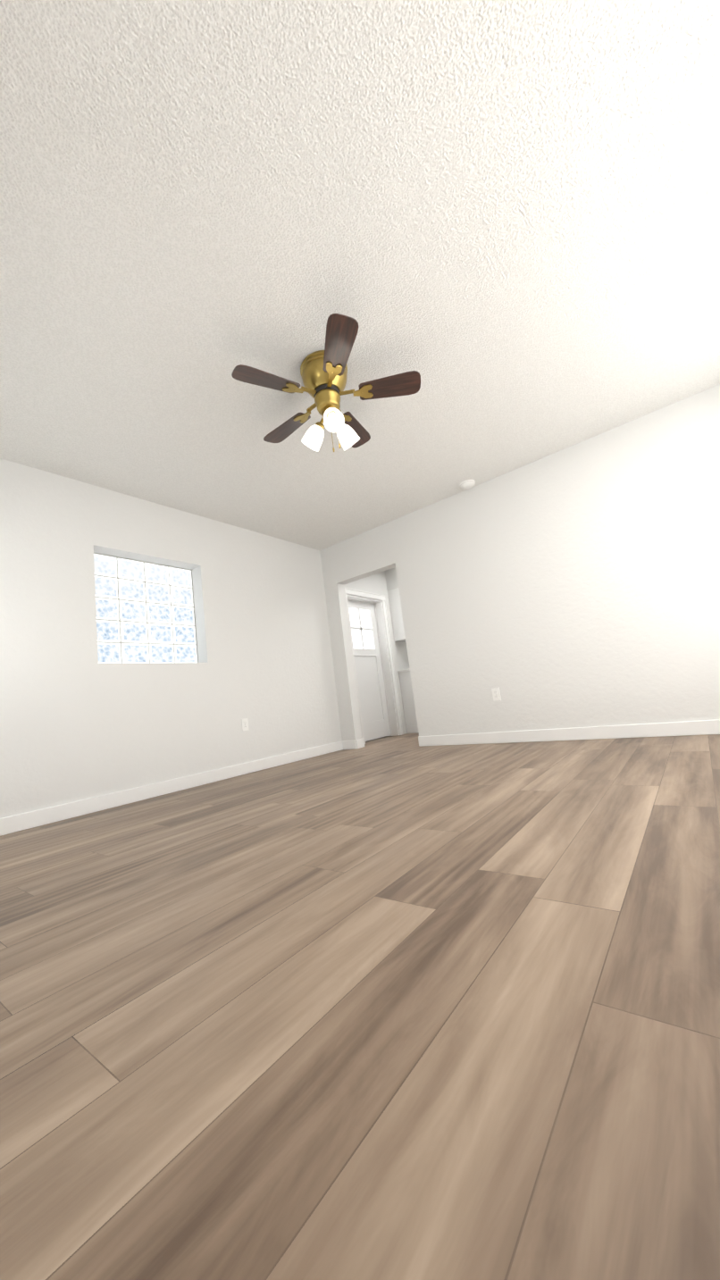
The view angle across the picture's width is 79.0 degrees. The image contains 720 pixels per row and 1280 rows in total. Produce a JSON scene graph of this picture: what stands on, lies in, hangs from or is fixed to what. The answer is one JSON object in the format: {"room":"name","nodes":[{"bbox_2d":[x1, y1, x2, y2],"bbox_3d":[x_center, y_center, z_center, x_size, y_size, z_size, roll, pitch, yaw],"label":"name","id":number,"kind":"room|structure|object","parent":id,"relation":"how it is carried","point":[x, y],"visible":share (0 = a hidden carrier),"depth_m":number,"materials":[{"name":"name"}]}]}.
{"room":"empty living room","nodes":[
{"label":"empty living room","id":0,"kind":"room"},
{"bbox_2d":[0,458,409,818],"bbox_3d":[-0.806,0.074,4.857,0.200,2.550,7.140,-13,-10,37],"label":"wall","id":1,"kind":"structure","parent":0,"point":[50,743],"depth_m":3.48,"materials":[{"name":"white paint"}]},
{"bbox_2d":[93,552,198,663],"bbox_3d":[-1.829,-0.230,3.723,0.063,0.906,0.901,-13,-10,37],"label":"window","id":2,"kind":"structure","parent":1,"relation":"in","point":[145,612],"depth_m":3.68,"materials":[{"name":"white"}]},
{"bbox_2d":[0,741,343,836],"bbox_3d":[-1.482,1.156,3.464,0.016,0.100,4.158,-13,-10,37],"label":"baseboard","id":3,"kind":"structure","parent":1,"relation":"attached to","point":[25,821],"depth_m":3.27,"materials":[{"name":"white paint"}]},
{"bbox_2d":[241,718,248,731],"bbox_3d":[-1.079,0.795,4.105,0.008,0.114,0.070,-13,-10,37],"label":"electrical outlet","id":4,"kind":"object","parent":1,"relation":"attached to","point":[245,723],"visible":1,"depth_m":4.10,"materials":[{"name":"white plastic"}]},
{"bbox_2d":[347,600,390,741],"bbox_3d":[0.071,0.394,5.976,0.045,1.894,0.757,-13,-10,37],"label":"door","id":5,"kind":"structure","parent":1,"relation":"in","point":[370,680],"depth_m":6.02,"materials":[{"name":"white paint"}]},
{"bbox_2d":[344,587,403,744],"bbox_3d":[0.106,0.337,5.951,0.220,2.015,0.975,-13,-10,37],"label":"door frame","id":6,"kind":"structure","parent":1,"relation":"attached to","point":[378,601],"depth_m":6.19,"materials":[{"name":"white paint"}]},
{"bbox_2d":[387,587,405,642],"bbox_3d":[0.734,-0.378,6.548,0.338,0.766,0.465,-13,-10,37],"label":"upper cabinet","id":7,"kind":"object","parent":1,"relation":"attached to","point":[397,616],"visible":0.04,"depth_m":6.39,"materials":[{"name":"white paint"}]},
{"bbox_2d":[0,732,719,1279],"bbox_3d":[1.003,0.907,3.295,5.190,0.060,7.650,-13,-10,37],"label":"floor","id":8,"kind":"structure","parent":0,"point":[398,1008],"depth_m":0.73,"materials":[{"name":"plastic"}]},
{"bbox_2d":[398,671,418,733],"bbox_3d":[0.992,0.861,6.292,0.598,0.864,0.466,-13,-10,37],"label":"base cabinet","id":9,"kind":"object","parent":8,"relation":"on","point":[408,701],"depth_m":6.23,"materials":[{"name":"white paint"}]},
{"bbox_2d":[398,668,409,671],"bbox_3d":[1.222,0.432,6.713,0.609,0.040,1.411,-13,-10,37],"label":"countertop","id":10,"kind":"structure","parent":9,"relation":"on","point":[405,670],"depth_m":6.26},
{"bbox_2d":[0,0,719,550],"bbox_3d":[0.698,-1.560,3.644,5.190,0.080,7.650,-13,-10,37],"label":"ceiling","id":11,"kind":"structure","parent":0,"point":[495,223],"depth_m":1.83,"materials":[{"name":"white paint"}]},
{"bbox_2d":[231,313,420,451],"bbox_3d":[-0.197,-1.294,2.505,1.005,0.542,1.035,-13,-10,37],"label":"fan","id":12,"kind":"object","parent":11,"relation":"hanging from","point":[323,373],"visible":1,"depth_m":2.42,"materials":[{"name":"brown wood"}]},
{"bbox_2d":[460,479,475,489],"bbox_3d":[1.022,-1.468,4.148,0.144,0.039,0.144,-13,-10,37],"label":"smoke detector","id":13,"kind":"object","parent":11,"relation":"attached to","point":[467,484],"visible":1,"depth_m":4.11,"materials":[{"name":"white plastic"}]},
{"bbox_2d":[384,567,398,590],"bbox_3d":[0.949,-0.936,6.999,0.344,0.396,1.400,-13,-10,37],"label":"soffit","id":14,"kind":"structure","parent":0,"point":[391,579],"depth_m":6.48,"materials":[{"name":"white paint"}]},
{"bbox_2d":[320,384,719,744],"bbox_3d":[1.488,-0.335,3.970,4.590,2.550,0.140,-13,-10,37],"label":"wall","id":15,"kind":"structure","parent":0,"point":[575,585],"depth_m":3.69,"materials":[{"name":"white paint"}]},
{"bbox_2d":[341,740,356,749],"bbox_3d":[-0.130,1.214,5.056,0.205,0.100,0.016,-13,-10,37],"label":"baseboard","id":16,"kind":"structure","parent":15,"relation":"attached to","point":[348,745],"depth_m":5.04,"materials":[{"name":"white paint"}]},
{"bbox_2d":[355,738,364,748],"bbox_3d":[0.004,1.197,5.051,0.016,0.100,0.140,-13,-10,37],"label":"baseboard","id":17,"kind":"structure","parent":15,"relation":"attached to","point":[360,742],"depth_m":5.04,"materials":[{"name":"white paint"}]},
{"bbox_2d":[491,687,501,701],"bbox_3d":[1.252,0.500,4.020,0.070,0.114,0.008,-13,-10,37],"label":"electrical outlet","id":18,"kind":"object","parent":15,"relation":"attached to","point":[496,694],"visible":1,"depth_m":4.02,"materials":[{"name":"white plastic"}]},
{"bbox_2d":[418,719,719,746],"bbox_3d":[1.914,0.741,3.491,3.340,0.100,0.016,-13,-10,37],"label":"baseboard","id":19,"kind":"structure","parent":15,"relation":"attached to","point":[705,727],"depth_m":3.55,"materials":[{"name":"white paint"}]}
]}

